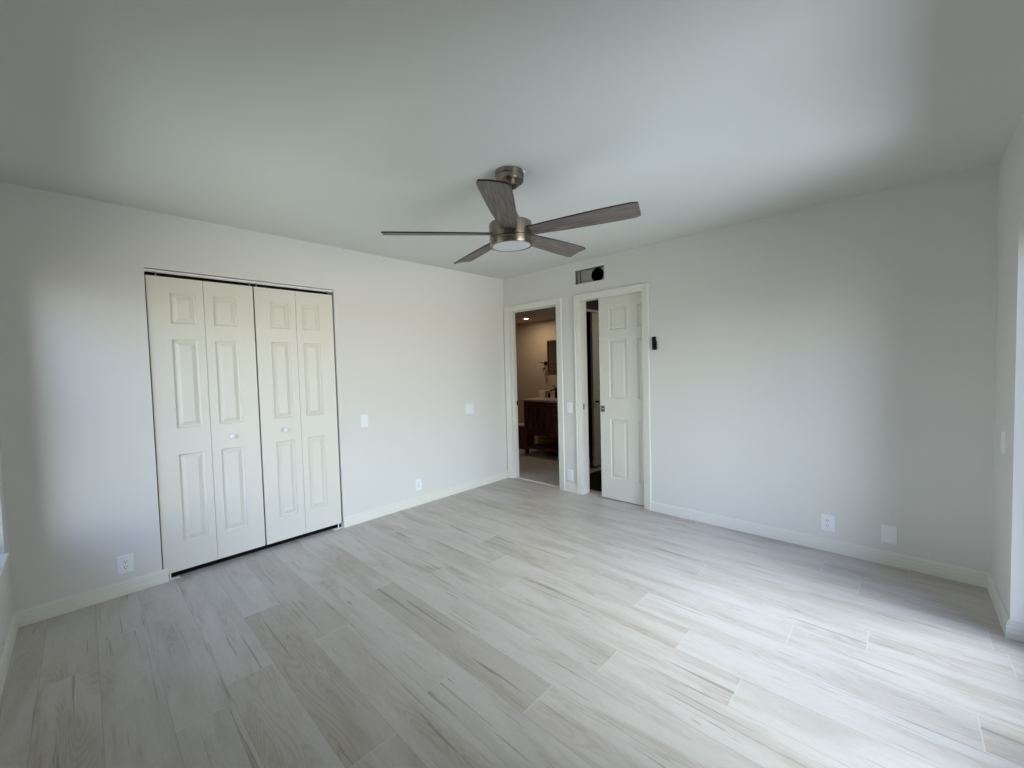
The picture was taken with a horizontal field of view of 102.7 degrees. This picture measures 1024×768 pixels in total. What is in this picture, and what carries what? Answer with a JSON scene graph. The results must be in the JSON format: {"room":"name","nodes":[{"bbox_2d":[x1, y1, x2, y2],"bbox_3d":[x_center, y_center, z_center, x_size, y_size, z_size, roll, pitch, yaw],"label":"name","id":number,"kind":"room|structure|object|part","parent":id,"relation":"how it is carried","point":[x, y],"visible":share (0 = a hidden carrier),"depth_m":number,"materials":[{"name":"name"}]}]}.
{"room":"empty bedroom","nodes":[
{"label":"empty bedroom","id":0,"kind":"room"},
{"bbox_2d":[0,443,13,656],"bbox_3d":[-1.389,0.150,0.754,4.234,2.440,0.200,1,3,44],"label":"wall","id":1,"kind":"structure","parent":0,"point":[6,601],"depth_m":2.12,"materials":[{"name":"white paint"}]},
{"bbox_2d":[0,552,8,576],"bbox_3d":[-2.122,0.125,1.477,1.640,1.529,0.202,1,3,44],"label":"window","id":2,"kind":"structure","parent":1,"relation":"in","point":[3,557],"depth_m":2.00,"materials":[{"name":"white"}]},
{"bbox_2d":[0,612,17,698],"bbox_3d":[-1.318,1.319,0.910,3.926,0.088,0.014,1,3,44],"label":"baseboard","id":3,"kind":"structure","parent":1,"relation":"attached to","point":[6,654],"depth_m":1.98,"materials":[{"name":"white paint"}]},
{"bbox_2d":[144,271,326,547],"bbox_3d":[-2.242,0.067,3.403,0.652,2.440,2.015,1,3,44],"label":"wall","id":4,"kind":"structure","parent":0,"point":[145,273],"depth_m":3.47,"materials":[{"name":"grey paint"}]},
{"bbox_2d":[161,522,340,576],"bbox_3d":[-2.167,1.283,3.411,0.650,0.006,1.915,1,3,44],"label":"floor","id":5,"kind":"structure","parent":0,"point":[266,546],"depth_m":3.14,"materials":[{"name":"black"}]},
{"bbox_2d":[0,182,507,611],"bbox_3d":[-1.536,0.040,3.594,0.108,2.440,4.121,1,3,44],"label":"wall","id":6,"kind":"structure","parent":0,"point":[415,344],"depth_m":2.61,"materials":[{"name":"white paint"}]},
{"bbox_2d":[15,568,168,627],"bbox_3d":[-2.515,1.288,2.490,0.014,0.088,0.657,1,3,44],"label":"baseboard","id":7,"kind":"structure","parent":6,"relation":"attached to","point":[48,610],"depth_m":2.46,"materials":[{"name":"white paint"}]},
{"bbox_2d":[116,553,133,575],"bbox_3d":[-2.435,1.136,2.577,0.008,0.116,0.078,1,3,44],"label":"electrical outlet","id":8,"kind":"object","parent":6,"relation":"attached to","point":[125,563],"visible":1,"depth_m":2.58,"materials":[{"name":"white plastic"}]},
{"bbox_2d":[122,558,128,570],"bbox_3d":[-2.433,1.136,2.576,0.002,0.067,0.033,1,3,44],"label":"receptacle","id":9,"kind":"object","parent":8,"relation":"attached to","point":[125,561],"depth_m":2.57,"materials":[{"name":"grey plastic"}]},
{"bbox_2d":[144,268,332,294],"bbox_3d":[-1.967,-0.755,3.088,0.040,0.044,1.211,1,3,44],"label":"track","id":10,"kind":"object","parent":6,"relation":"attached to","point":[155,271],"visible":0.95,"depth_m":2.99,"materials":[{"name":"white metal"}]},
{"bbox_2d":[145,275,265,573],"bbox_3d":[-2.137,0.270,2.902,0.066,1.984,0.602,1,3,44],"label":"door","id":11,"kind":"structure","parent":10,"relation":"hanging from","point":[201,334],"depth_m":2.88,"materials":[{"name":"white paint"}]},
{"bbox_3d":[-2.039,0.380,2.983,0.034,0.041,0.041,1,3,44],"label":"knob","id":12,"kind":"part","parent":11,"relation":"part of","materials":[{"name":"white plastic"}]},
{"bbox_2d":[253,287,341,544],"bbox_3d":[-1.722,0.242,3.339,0.066,1.984,0.584,1,3,44],"label":"door","id":13,"kind":"structure","parent":10,"relation":"hanging from","point":[294,337],"depth_m":3.32,"materials":[{"name":"white paint"}]},
{"bbox_2d":[360,414,367,427],"bbox_3d":[-1.340,0.335,3.718,0.012,0.116,0.072,1,3,44],"label":"light switch","id":14,"kind":"object","parent":6,"relation":"attached to","point":[363,418],"visible":1,"depth_m":3.71,"materials":[{"name":"white plastic"}]},
{"bbox_2d":[415,478,421,490],"bbox_3d":[-0.946,1.019,4.144,0.008,0.116,0.072,1,3,44],"label":"electrical outlet","id":15,"kind":"object","parent":6,"relation":"attached to","point":[418,484],"visible":1,"depth_m":4.14,"materials":[{"name":"white plastic"}]},
{"bbox_2d":[343,470,507,527],"bbox_3d":[-0.759,1.167,4.338,0.014,0.088,2.080,1,3,44],"label":"baseboard","id":16,"kind":"structure","parent":6,"relation":"attached to","point":[368,515],"depth_m":4.13,"materials":[{"name":"white paint"}]},
{"bbox_2d":[466,403,473,413],"bbox_3d":[-0.474,0.280,4.629,0.012,0.116,0.118,1,3,44],"label":"light switch","id":17,"kind":"object","parent":6,"relation":"attached to","point":[469,407],"visible":1,"depth_m":4.63,"materials":[{"name":"white plastic"}]},
{"bbox_2d":[0,478,1023,767],"bbox_3d":[-0.173,1.272,2.420,4.746,0.001,4.181,1,3,44],"label":"floor","id":18,"kind":"structure","parent":0,"point":[508,622],"depth_m":1.92,"materials":[{"name":"grey wood"}]},
{"bbox_2d":[169,573,179,580],"bbox_3d":[-2.293,1.294,2.756,0.030,0.041,0.085,1,3,44],"label":"pivot bracket","id":19,"kind":"object","parent":18,"relation":"on","point":[178,576],"visible":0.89,"depth_m":2.75,"materials":[{"name":"white metal"}]},
{"bbox_2d":[0,0,1023,279],"bbox_3d":[-0.018,-1.291,3.446,5.976,0.150,6.121,1,3,44],"label":"ceiling","id":20,"kind":"structure","parent":0,"point":[335,123],"depth_m":1.69,"materials":[{"name":"white paint"}]},
{"bbox_2d":[381,166,640,263],"bbox_3d":[0.017,-0.966,2.300,1.343,0.408,1.287,1,3,44],"label":"ceiling fan","id":21,"kind":"object","parent":20,"relation":"hanging from","point":[509,232],"visible":1,"depth_m":2.16,"materials":[{"name":"grey wood"}]},
{"bbox_3d":[-0.384,-0.802,2.190,0.600,0.053,0.139,-2,2,-12],"label":"blade","id":22,"kind":"part","parent":21,"relation":"part of","materials":[{"name":"grey wood"}]},
{"bbox_3d":[-0.201,-0.843,2.605,0.139,0.042,0.599,-3,3,-30],"label":"blade","id":23,"kind":"part","parent":21,"relation":"part of","materials":[{"name":"grey wood"}]},
{"bbox_3d":[-0.045,-0.804,1.886,0.140,0.042,0.599,-1,2,6],"label":"blade","id":24,"kind":"part","parent":21,"relation":"part of","materials":[{"name":"grey wood"}]},
{"bbox_3d":[0.247,-0.868,2.562,0.142,0.054,0.600,1,3,44],"label":"blade","id":25,"kind":"part","parent":21,"relation":"part of","materials":[{"name":"grey wood"}]},
{"bbox_3d":[0.348,-0.846,2.113,0.599,0.039,0.140,-1,3,24],"label":"blade","id":26,"kind":"part","parent":21,"relation":"part of","materials":[{"name":"grey wood"}]},
{"bbox_2d":[515,307,555,323],"bbox_3d":[0.153,-1.050,6.081,2.300,0.050,1.692,1,3,44],"label":"ceiling","id":27,"kind":"structure","parent":0,"point":[547,313],"depth_m":6.21,"materials":[{"name":"beige paint"}]},
{"bbox_2d":[515,319,556,443],"bbox_3d":[0.049,-0.110,6.310,2.050,2.440,1.792,1,3,44],"label":"wall","id":28,"kind":"structure","parent":0,"point":[532,338],"depth_m":7.09,"materials":[{"name":"beige paint"}]},
{"bbox_2d":[547,340,556,372],"bbox_3d":[0.878,-0.454,6.565,0.805,0.533,0.050,1,3,44],"label":"wall mirror","id":29,"kind":"object","parent":28,"relation":"attached to","point":[551,344],"visible":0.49,"depth_m":6.79,"materials":[{"name":"brown wood"}]},
{"bbox_2d":[555,300,598,445],"bbox_3d":[1.168,-0.100,5.317,0.280,2.440,1.892,1,3,44],"label":"wall","id":30,"kind":"structure","parent":0,"point":[593,305],"depth_m":5.31,"materials":[{"name":"grey paint"}]},
{"bbox_2d":[586,309,598,313],"bbox_3d":[1.184,-0.958,5.475,0.032,0.030,0.756,1,3,44],"label":"closet track","id":31,"kind":"object","parent":30,"relation":"attached to","point":[587,310],"visible":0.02,"depth_m":5.31,"materials":[{"name":"white metal"}]},
{"bbox_2d":[590,313,600,465],"bbox_3d":[1.267,0.067,5.568,0.085,2.020,0.563,1,3,44],"label":"closet door","id":32,"kind":"structure","parent":31,"relation":"hanging from","point":[594,317],"depth_m":5.42,"materials":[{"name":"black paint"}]},
{"bbox_2d":[519,449,641,505],"bbox_3d":[0.861,1.116,5.654,4.250,0.001,1.940,1,3,44],"label":"floor","id":33,"kind":"structure","parent":0,"point":[538,465],"depth_m":5.55,"materials":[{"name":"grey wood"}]},
{"bbox_2d":[518,423,533,449],"bbox_3d":[0.211,0.880,6.906,0.268,0.405,0.228,1,3,44],"label":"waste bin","id":34,"kind":"object","parent":33,"relation":"on","point":[521,438],"visible":0.34,"depth_m":6.82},
{"bbox_2d":[517,477,559,487],"bbox_3d":[0.315,1.161,4.837,0.711,0.005,0.030,1,3,44],"label":"threshold","id":35,"kind":"object","parent":33,"relation":"on","point":[517,477],"visible":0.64,"depth_m":4.81,"materials":[{"name":"white paint"}]},
{"bbox_2d":[521,397,558,453],"bbox_3d":[0.708,0.659,6.377,0.915,0.862,0.660,1,3,44],"label":"bathroom vanity","id":36,"kind":"object","parent":33,"relation":"on","point":[540,414],"visible":0.58,"depth_m":6.24,"materials":[{"name":"brown wood"}]},
{"bbox_3d":[0.228,0.683,6.456,0.050,0.834,0.050,1,3,44],"label":"leg","id":37,"kind":"part","parent":36,"relation":"part of","materials":[{"name":"brown wood"}]},
{"bbox_3d":[0.321,0.534,6.335,0.244,0.440,0.018,1,3,44],"label":"door","id":38,"kind":"part","parent":36,"relation":"part of","materials":[{"name":"brown wood"}]},
{"bbox_2d":[521,397,557,402],"bbox_3d":[0.701,0.243,6.364,0.915,0.028,0.650,1,3,44],"label":"countertop","id":39,"kind":"structure","parent":36,"relation":"on","point":[553,400],"depth_m":6.29,"materials":[{"name":"beige stone"}]},
{"bbox_2d":[539,390,548,397],"bbox_3d":[0.531,0.162,6.720,0.120,0.114,0.120,1,3,44],"label":"tissue box","id":40,"kind":"object","parent":39,"relation":"on","point":[543,393],"visible":0.92,"depth_m":6.68,"materials":[{"name":"beige"}]},
{"bbox_2d":[550,385,556,397],"bbox_3d":[0.665,0.121,6.528,0.131,0.202,0.060,-2,2,-2],"label":"faucet","id":41,"kind":"object","parent":39,"relation":"on","point":[555,389],"visible":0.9,"depth_m":6.51,"materials":[{"name":"brown metal"}]},
{"bbox_3d":[0.511,0.532,6.161,0.765,0.524,0.014,1,3,44],"label":"frame","id":42,"kind":"part","parent":36,"relation":"part of","materials":[{"name":"brown wood"}]},
{"bbox_2d":[527,443,558,452],"bbox_3d":[0.711,0.978,6.377,0.765,0.045,0.566,1,3,44],"label":"shelf","id":43,"kind":"object","parent":36,"relation":"attached to","point":[553,447],"depth_m":6.31,"materials":[{"name":"brown wood"}]},
{"bbox_3d":[0.502,0.536,6.164,0.246,0.440,0.018,1,3,44],"label":"door","id":44,"kind":"part","parent":36,"relation":"part of","materials":[{"name":"brown wood"}]},
{"bbox_2d":[538,436,557,444],"bbox_3d":[0.584,0.882,6.565,0.210,0.147,0.300,1,3,44],"label":"folded towel","id":45,"kind":"object","parent":36,"relation":"on","point":[543,440],"visible":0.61,"depth_m":6.46,"materials":[{"name":"brown fabric"}]},
{"bbox_3d":[0.694,0.391,5.971,0.236,0.144,0.018,1,3,44],"label":"drawer","id":46,"kind":"part","parent":36,"relation":"part of","materials":[{"name":"brown wood"}]},
{"bbox_3d":[0.698,0.540,5.977,0.236,0.146,0.018,1,3,44],"label":"drawer","id":47,"kind":"part","parent":36,"relation":"part of","materials":[{"name":"brown wood"}]},
{"bbox_3d":[0.702,0.687,5.983,0.236,0.142,0.018,1,3,44],"label":"drawer","id":48,"kind":"part","parent":36,"relation":"part of","materials":[{"name":"brown wood"}]},
{"bbox_2d":[589,470,601,491],"bbox_3d":[1.629,1.123,4.815,1.380,0.012,1.500,1,3,44],"label":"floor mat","id":49,"kind":"object","parent":33,"relation":"on","point":[595,478],"visible":0.04,"depth_m":4.80,"materials":[{"name":"black"}]},
{"bbox_2d":[586,312,597,458],"bbox_3d":[1.102,-0.115,5.719,0.370,2.440,1.000,1,3,44],"label":"wall","id":50,"kind":"structure","parent":0,"point":[587,313],"depth_m":5.96,"materials":[{"name":"black"}]},
{"bbox_2d":[503,163,998,572],"bbox_3d":[1.454,-0.042,3.668,4.126,2.440,0.108,1,3,44],"label":"wall","id":51,"kind":"structure","parent":0,"point":[837,358],"depth_m":2.85,"materials":[{"name":"white paint"}]},
{"bbox_2d":[504,298,564,490],"bbox_3d":[0.281,0.113,4.786,0.864,2.102,0.132,1,3,44],"label":"door frame","id":52,"kind":"structure","parent":51,"relation":"attached to","point":[509,312],"depth_m":4.98,"materials":[{"name":"white paint"}]},
{"bbox_2d":[567,469,572,480],"bbox_3d":[0.628,0.988,4.441,0.078,0.116,0.006,1,3,44],"label":"blank plate","id":53,"kind":"object","parent":51,"relation":"attached to","point":[569,472],"visible":1,"depth_m":4.44,"materials":[{"name":"white plastic"}]},
{"bbox_2d":[567,403,572,413],"bbox_3d":[0.617,0.260,4.400,0.072,0.116,0.012,1,3,44],"label":"light switch","id":54,"kind":"object","parent":51,"relation":"attached to","point":[569,405],"visible":1,"depth_m":4.40,"materials":[{"name":"white plastic"}]},
{"bbox_2d":[565,483,576,492],"bbox_3d":[0.642,1.126,4.431,0.164,0.088,0.014,1,3,44],"label":"baseboard","id":55,"kind":"structure","parent":51,"relation":"attached to","point":[569,487],"depth_m":4.43,"materials":[{"name":"white paint"}]},
{"bbox_2d":[575,265,603,284],"bbox_3d":[0.923,-1.116,4.304,0.351,0.149,0.392,1,3,44],"label":"air vent","id":56,"kind":"object","parent":51,"relation":"in","point":[595,273],"visible":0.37,"depth_m":4.25,"materials":[{"name":"silver metal"}]},
{"bbox_2d":[573,283,650,510],"bbox_3d":[1.010,0.122,4.092,0.820,2.102,0.129,1,3,44],"label":"door frame","id":57,"kind":"structure","parent":51,"relation":"attached to","point":[579,301],"depth_m":4.27,"materials":[{"name":"white paint"}]},
{"bbox_2d":[598,292,643,505],"bbox_3d":[1.173,0.148,3.957,0.716,2.037,0.038,1,3,44],"label":"door","id":58,"kind":"structure","parent":51,"relation":"in","point":[620,316],"depth_m":4.03,"materials":[{"name":"white paint"}]},
{"bbox_2d":[652,337,656,349],"bbox_3d":[1.290,-0.369,3.707,0.048,0.118,0.030,1,3,44],"label":"remote","id":59,"kind":"object","parent":51,"relation":"attached to","point":[654,342],"visible":1,"depth_m":3.70,"materials":[{"name":"black plastic"}]},
{"bbox_2d":[651,501,990,587],"bbox_3d":[2.045,1.142,3.099,2.066,0.088,0.014,1,3,44],"label":"baseboard","id":60,"kind":"structure","parent":51,"relation":"attached to","point":[951,572],"depth_m":2.87,"materials":[{"name":"white paint"}]},
{"bbox_2d":[821,514,834,531],"bbox_3d":[2.242,0.987,2.906,0.080,0.116,0.008,1,3,44],"label":"electrical outlet","id":61,"kind":"object","parent":51,"relation":"attached to","point":[827,521],"visible":1,"depth_m":2.90,"materials":[{"name":"white plastic"}]},
{"bbox_2d":[825,518,830,527],"bbox_3d":[2.241,0.987,2.904,0.033,0.067,0.002,1,3,44],"label":"receptacle","id":62,"kind":"object","parent":61,"relation":"attached to","point":[827,520],"depth_m":2.90,"materials":[{"name":"grey plastic"}]},
{"bbox_2d":[881,524,897,544],"bbox_3d":[2.475,0.989,2.685,0.080,0.116,0.006,1,3,44],"label":"blank plate","id":63,"kind":"object","parent":51,"relation":"attached to","point":[889,534],"visible":1,"depth_m":2.68,"materials":[{"name":"white plastic"}]},
{"bbox_2d":[991,114,1023,618],"bbox_3d":[1.460,0.071,0.824,0.200,2.440,4.229,1,3,44],"label":"wall","id":64,"kind":"structure","parent":0,"point":[1011,164],"depth_m":2.09,"materials":[{"name":"white paint"}]},
{"bbox_2d":[1000,430,1004,453],"bbox_3d":[2.545,0.301,2.123,0.012,0.116,0.072,1,3,44],"label":"light switch","id":65,"kind":"object","parent":64,"relation":"attached to","point":[1002,445],"visible":1,"depth_m":2.11,"materials":[{"name":"white plastic"}]},
{"bbox_2d":[987,573,1023,641],"bbox_3d":[2.627,1.165,2.146,0.119,0.088,0.595,1,3,44],"label":"baseboard","id":66,"kind":"structure","parent":64,"relation":"attached to","point":[1012,629],"depth_m":2.02,"materials":[{"name":"white paint"}]},
{"bbox_2d":[1010,217,1023,622],"bbox_3d":[2.419,0.226,1.894,0.120,1.995,0.004,1,3,44],"label":"reveal","id":67,"kind":"structure","parent":64,"relation":"attached to","point":[1017,548],"depth_m":1.93,"materials":[{"name":"white paint"}]}
]}

